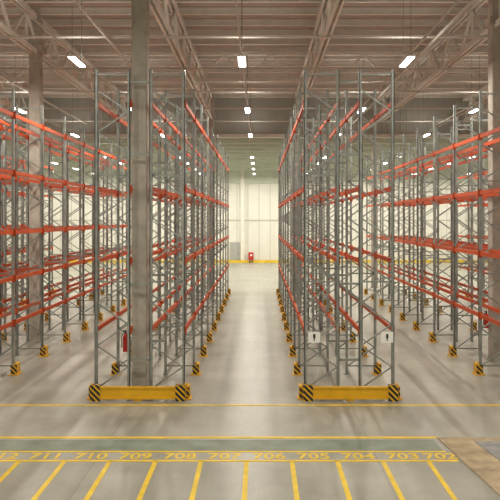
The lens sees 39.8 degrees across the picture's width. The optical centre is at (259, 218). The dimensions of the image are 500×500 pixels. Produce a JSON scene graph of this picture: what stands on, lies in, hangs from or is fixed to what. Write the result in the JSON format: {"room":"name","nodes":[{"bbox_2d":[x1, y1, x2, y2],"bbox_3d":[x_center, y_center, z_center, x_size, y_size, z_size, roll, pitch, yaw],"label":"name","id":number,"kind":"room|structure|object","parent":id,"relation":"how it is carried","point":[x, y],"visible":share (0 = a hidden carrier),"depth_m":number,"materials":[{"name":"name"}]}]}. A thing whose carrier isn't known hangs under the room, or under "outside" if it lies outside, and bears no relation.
{"room":"warehouse","nodes":[
{"label":"warehouse","id":0,"kind":"room"},
{"bbox_2d":[7,174,10,260],"bbox_3d":[-27.150,-1.700,34.500,0.300,12.800,81.000,0,0,0],"label":"wall","id":1,"kind":"structure","parent":0,"point":[9,203],"depth_m":74.37,"materials":[{"name":"white paint"}]},
{"bbox_2d":[0,74,44,116],"bbox_3d":[-14.150,-7.075,19.510,0.260,1.530,51.080,0,0,0],"label":"roof truss","id":2,"kind":"object","parent":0,"point":[4,103],"depth_m":39.81,"materials":[{"name":"grey metal"}]},
{"bbox_2d":[0,0,126,120],"bbox_3d":[-8.640,-7.075,19.510,0.260,1.530,51.080,0,0,0],"label":"roof truss","id":3,"kind":"object","parent":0,"point":[6,30],"depth_m":29.05,"materials":[{"name":"grey metal"}]},
{"bbox_2d":[149,0,211,118],"bbox_3d":[-3.155,-7.075,19.510,0.260,1.530,51.080,0,0,0],"label":"roof truss","id":4,"kind":"object","parent":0,"point":[154,5],"depth_m":27.63,"materials":[{"name":"grey metal"}]},
{"bbox_2d":[0,0,487,97],"bbox_3d":[0.000,-7.970,19.750,54.000,0.260,49.620,0,0,0],"label":"roof","id":5,"kind":"structure","parent":0,"point":[47,86],"depth_m":32.44,"materials":[{"name":"grey metal"}]},
{"bbox_2d":[0,98,487,136],"bbox_3d":[0.000,-6.725,45.200,54.000,2.750,0.240,0,0,0],"label":"wall","id":6,"kind":"structure","parent":0,"point":[223,129],"depth_m":45.20,"materials":[{"name":"paint"}]},
{"bbox_2d":[0,3,487,73],"bbox_3d":[0.000,-8.200,19.450,54.600,0.200,51.500,0,0,0],"label":"ceiling","id":7,"kind":"structure","parent":0,"point":[7,5],"depth_m":27.74,"materials":[{"name":"grey metal"}]},
{"bbox_2d":[70,89,78,136],"bbox_3d":[-11.600,-6.660,43.300,0.260,2.880,1.480,0,0,0],"label":"ceiling light","id":8,"kind":"object","parent":7,"relation":"hanging from","point":[72,133],"visible":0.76,"depth_m":42.70,"materials":[{"name":"white plastic"}]},
{"bbox_2d":[67,0,85,66],"bbox_3d":[-6.100,-6.660,23.000,0.260,2.880,1.480,0,0,0],"label":"ceiling light","id":9,"kind":"object","parent":7,"relation":"hanging from","point":[73,57],"visible":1,"depth_m":23.16,"materials":[{"name":"white plastic"}]},
{"bbox_2d":[237,0,245,66],"bbox_3d":[-0.600,-6.660,23.000,0.260,2.880,1.480,0,0,0],"label":"ceiling light","id":10,"kind":"object","parent":7,"relation":"hanging from","point":[241,57],"visible":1,"depth_m":22.85,"materials":[{"name":"white plastic"}]},
{"bbox_2d":[0,0,487,124],"bbox_3d":[0.000,-7.100,19.475,53.900,1.980,50.850,0,0,0],"label":"pipes","id":11,"kind":"object","parent":7,"relation":"hanging from","point":[77,2],"visible":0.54,"depth_m":28.76,"materials":[{"name":"metal"}]},
{"bbox_2d":[245,106,249,112],"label":"ceiling light","id":12,"kind":"object","parent":7,"relation":"hanging from","point":[247,109],"depth_m":32.90,"materials":[{"name":"white plastic"}]},
{"bbox_2d":[247,56,247,100],"label":"cable","id":13,"kind":"object","parent":7,"relation":"hanging from","point":[247,56],"depth_m":32.70,"materials":[{"name":"white"}]},
{"bbox_2d":[248,93,252,136],"bbox_3d":[-0.600,-6.660,43.300,0.260,2.880,1.480,0,0,0],"label":"ceiling light","id":14,"kind":"object","parent":7,"relation":"hanging from","point":[249,134],"visible":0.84,"depth_m":43.89,"materials":[{"name":"white plastic"}]},
{"bbox_2d":[357,56,366,112],"bbox_3d":[4.900,-6.660,33.300,0.260,2.880,1.480,0,0,0],"label":"ceiling light","id":15,"kind":"object","parent":7,"relation":"hanging from","point":[364,107],"visible":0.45,"depth_m":32.70,"materials":[{"name":"white plastic"}]},
{"bbox_2d":[399,54,415,66],"bbox_3d":[4.900,-6.660,23.000,0.260,2.880,1.480,0,0,0],"label":"ceiling light","id":16,"kind":"object","parent":7,"relation":"hanging from","point":[409,57],"visible":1,"depth_m":22.73,"materials":[{"name":"white plastic"}]},
{"bbox_2d":[421,93,429,136],"bbox_3d":[10.400,-6.660,43.300,0.260,2.880,1.480,0,0,0],"label":"ceiling light","id":17,"kind":"object","parent":7,"relation":"hanging from","point":[425,134],"visible":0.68,"depth_m":43.89,"materials":[{"name":"white plastic"}]},
{"bbox_2d":[468,56,482,112],"bbox_3d":[10.400,-6.660,33.300,0.260,2.880,1.480,0,0,0],"label":"ceiling light","id":18,"kind":"object","parent":7,"relation":"hanging from","point":[472,110],"visible":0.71,"depth_m":32.70,"materials":[{"name":"white plastic"}]},
{"bbox_2d":[0,53,487,81],"bbox_3d":[-0.013,-7.155,32.600,54.026,1.370,0.140,0,0,0],"label":"girder","id":19,"kind":"object","parent":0,"point":[58,79],"depth_m":32.53,"materials":[{"name":"grey metal"}]},
{"bbox_2d":[2,137,487,170],"bbox_3d":[0.000,-5.425,60.310,54.600,0.550,29.980,0,0,0],"label":"ceiling","id":20,"kind":"structure","parent":0,"point":[265,151],"depth_m":54.90,"materials":[{"name":"paint"}]},
{"bbox_2d":[0,262,499,499],"bbox_3d":[0.000,4.847,34.500,54.600,0.306,81.600,0,0,0],"label":"floor","id":21,"kind":"structure","parent":0,"point":[248,362],"depth_m":16.76,"materials":[{"name":"concrete"}]},
{"bbox_2d":[2,141,56,312],"bbox_3d":[-14.150,0.390,30.570,2.730,8.620,25.600,0,0,0],"label":"rack","id":22,"kind":"object","parent":21,"relation":"on","point":[22,194],"visible":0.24,"depth_m":37.84,"materials":[{"name":"metal"}]},
{"bbox_2d":[25,7,45,341],"bbox_3d":[-8.640,-1.700,26.600,0.620,12.800,0.620,0,0,0],"label":"concrete column","id":23,"kind":"structure","parent":21,"relation":"on","point":[35,60],"depth_m":26.39,"materials":[{"name":"grey concrete"}]},
{"bbox_2d":[0,89,126,374],"bbox_3d":[-8.640,0.390,30.570,2.730,8.620,25.600,0,0,0],"label":"rack","id":24,"kind":"object","parent":21,"relation":"on","point":[13,180],"visible":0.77,"depth_m":26.51,"materials":[{"name":"metal"}]},
{"bbox_2d":[131,0,148,385],"bbox_3d":[-3.230,-1.700,18.650,0.620,12.800,0.620,0,0,0],"label":"concrete column","id":25,"kind":"structure","parent":21,"relation":"on","point":[139,8],"depth_m":18.44,"materials":[{"name":"grey concrete"}]},
{"bbox_2d":[121,330,126,351],"bbox_3d":[-3.578,3.268,18.528,0.159,0.565,0.250,0,0,39],"label":"fire extinguisher","id":26,"kind":"object","parent":25,"relation":"attached to","point":[125,332],"visible":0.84,"depth_m":18.43,"materials":[{"name":"red metal"}]},
{"bbox_2d":[86,70,231,400],"bbox_3d":[-3.155,0.390,30.570,2.730,8.620,25.600,0,0,0],"label":"rack","id":27,"kind":"object","parent":21,"relation":"on","point":[179,392],"visible":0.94,"depth_m":20.88,"materials":[{"name":"metal"}]},
{"bbox_2d":[205,93,215,292],"bbox_3d":[-3.155,-1.700,43.900,0.620,12.800,0.620,0,0,0],"label":"concrete column","id":28,"kind":"structure","parent":21,"relation":"on","point":[211,121],"depth_m":43.69,"materials":[{"name":"grey concrete"}]},
{"bbox_2d":[248,252,253,262],"bbox_3d":[-0.975,4.150,74.440,0.550,1.100,0.260,0,0,0],"label":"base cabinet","id":29,"kind":"object","parent":21,"relation":"on","point":[250,254],"visible":1,"depth_m":74.35,"materials":[{"name":"red metal"}]},
{"bbox_2d":[292,93,301,290],"bbox_3d":[2.340,-1.700,44.000,0.620,12.800,0.620,0,0,0],"label":"concrete column","id":30,"kind":"structure","parent":21,"relation":"on","point":[293,93],"depth_m":43.79,"materials":[{"name":"grey concrete"}]},
{"bbox_2d":[276,70,401,400],"bbox_3d":[2.340,0.390,30.570,2.730,8.620,25.600,0,0,0],"label":"rack","id":31,"kind":"object","parent":21,"relation":"on","point":[307,392],"visible":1,"depth_m":20.91,"materials":[{"name":"metal"}]},
{"bbox_2d":[308,332,319,342],"bbox_3d":[1.420,3.100,18.073,0.320,0.280,0.024,0,0,0],"label":"label sign","id":32,"kind":"object","parent":31,"relation":"attached to","point":[313,337],"visible":1,"depth_m":18.07,"materials":[{"name":"white plastic"}]},
{"bbox_2d":[381,332,392,342],"bbox_3d":[3.330,3.100,18.073,0.320,0.280,0.024,0,0,0],"label":"label sign","id":33,"kind":"object","parent":31,"relation":"attached to","point":[386,337],"visible":1,"depth_m":18.07,"materials":[{"name":"white plastic"}]},
{"bbox_2d":[369,138,379,287],"bbox_3d":[7.840,-0.400,47.300,0.620,10.200,0.620,0,0,0],"label":"concrete column","id":34,"kind":"structure","parent":21,"relation":"on","point":[372,144],"depth_m":47.09,"materials":[{"name":"grey concrete"}]},
{"bbox_2d":[363,89,499,374],"bbox_3d":[7.840,0.390,30.570,2.730,8.620,25.600,0,0,0],"label":"rack","id":35,"kind":"object","parent":21,"relation":"on","point":[454,245],"visible":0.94,"depth_m":27.24,"materials":[{"name":"metal"}]},
{"bbox_2d":[437,437,499,495],"bbox_3d":[4.750,4.685,11.900,1.900,0.030,5.800,0,0,0],"label":"concrete slab","id":36,"kind":"object","parent":21,"relation":"on","point":[481,455],"visible":1,"depth_m":13.71,"materials":[{"name":"concrete"}]},
{"bbox_2d":[458,147,487,303],"bbox_3d":[13.350,0.390,30.570,2.730,8.620,25.600,0,0,0],"label":"rack","id":37,"kind":"object","parent":21,"relation":"on","point":[484,204],"visible":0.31,"depth_m":40.38,"materials":[{"name":"metal"}]},
{"bbox_2d":[484,0,499,361],"bbox_3d":[7.840,-1.700,22.900,0.620,12.800,0.620,0,0,0],"label":"concrete column","id":38,"kind":"structure","parent":21,"relation":"on","point":[493,5],"depth_m":22.69,"materials":[{"name":"grey concrete"}]},
{"bbox_2d":[483,311,489,327],"bbox_3d":[7.498,3.317,22.827,0.160,0.565,0.236,0,0,36],"label":"fire extinguisher","id":39,"kind":"object","parent":38,"relation":"attached to","point":[485,322],"visible":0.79,"depth_m":22.75,"materials":[{"name":"red metal"}]},
{"bbox_2d":[19,171,487,259],"bbox_3d":[0.000,-1.700,74.975,54.600,12.800,0.650,0,0,0],"label":"wall","id":40,"kind":"structure","parent":0,"point":[253,199],"depth_m":75.01,"materials":[{"name":"white paint"}]},
{"bbox_2d":[230,242,239,259],"bbox_3d":[-2.750,3.600,74.890,1.100,2.200,0.180,0,0,0],"label":"door","id":41,"kind":"structure","parent":40,"relation":"in","point":[234,246],"depth_m":74.86,"materials":[{"name":"grey paint"}]},
{"bbox_2d":[10,260,486,261],"bbox_3d":[0.000,4.575,74.610,54.000,0.250,0.060,0,0,0],"label":"trim","id":42,"kind":"structure","parent":40,"relation":"attached to","point":[10,260],"depth_m":74.59,"materials":[{"name":"yellow paint"}]},
{"bbox_2d":[296,0,345,117],"bbox_3d":[2.340,-7.075,19.510,0.260,1.530,51.080,0,0,0],"label":"roof truss","id":43,"kind":"object","parent":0,"point":[330,6],"depth_m":26.22,"materials":[{"name":"grey metal"}]},
{"bbox_2d":[378,0,499,120],"bbox_3d":[7.840,-7.075,19.510,0.260,1.530,51.080,0,0,0],"label":"roof truss","id":44,"kind":"object","parent":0,"point":[468,14],"depth_m":29.15,"materials":[{"name":"grey metal"}]},
{"bbox_2d":[462,84,487,120],"bbox_3d":[13.350,-7.075,19.510,0.260,1.530,51.080,0,0,0],"label":"roof truss","id":45,"kind":"object","parent":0,"point":[470,97],"depth_m":42.94,"materials":[{"name":"grey metal"}]},
{"bbox_3d":[0.000,-1.700,-6.150,54.600,12.800,0.300,0,0,0],"label":"wall","id":46,"kind":"structure","parent":0,"visible":0},
{"bbox_2d":[0,0,487,136],"bbox_3d":[-0.600,-5.395,19.510,44.050,0.050,50.980,0,0,0],"label":"trays","id":47,"kind":"object","parent":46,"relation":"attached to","point":[13,1],"visible":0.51,"depth_m":21.58,"materials":[{"name":"paint"}]}
]}

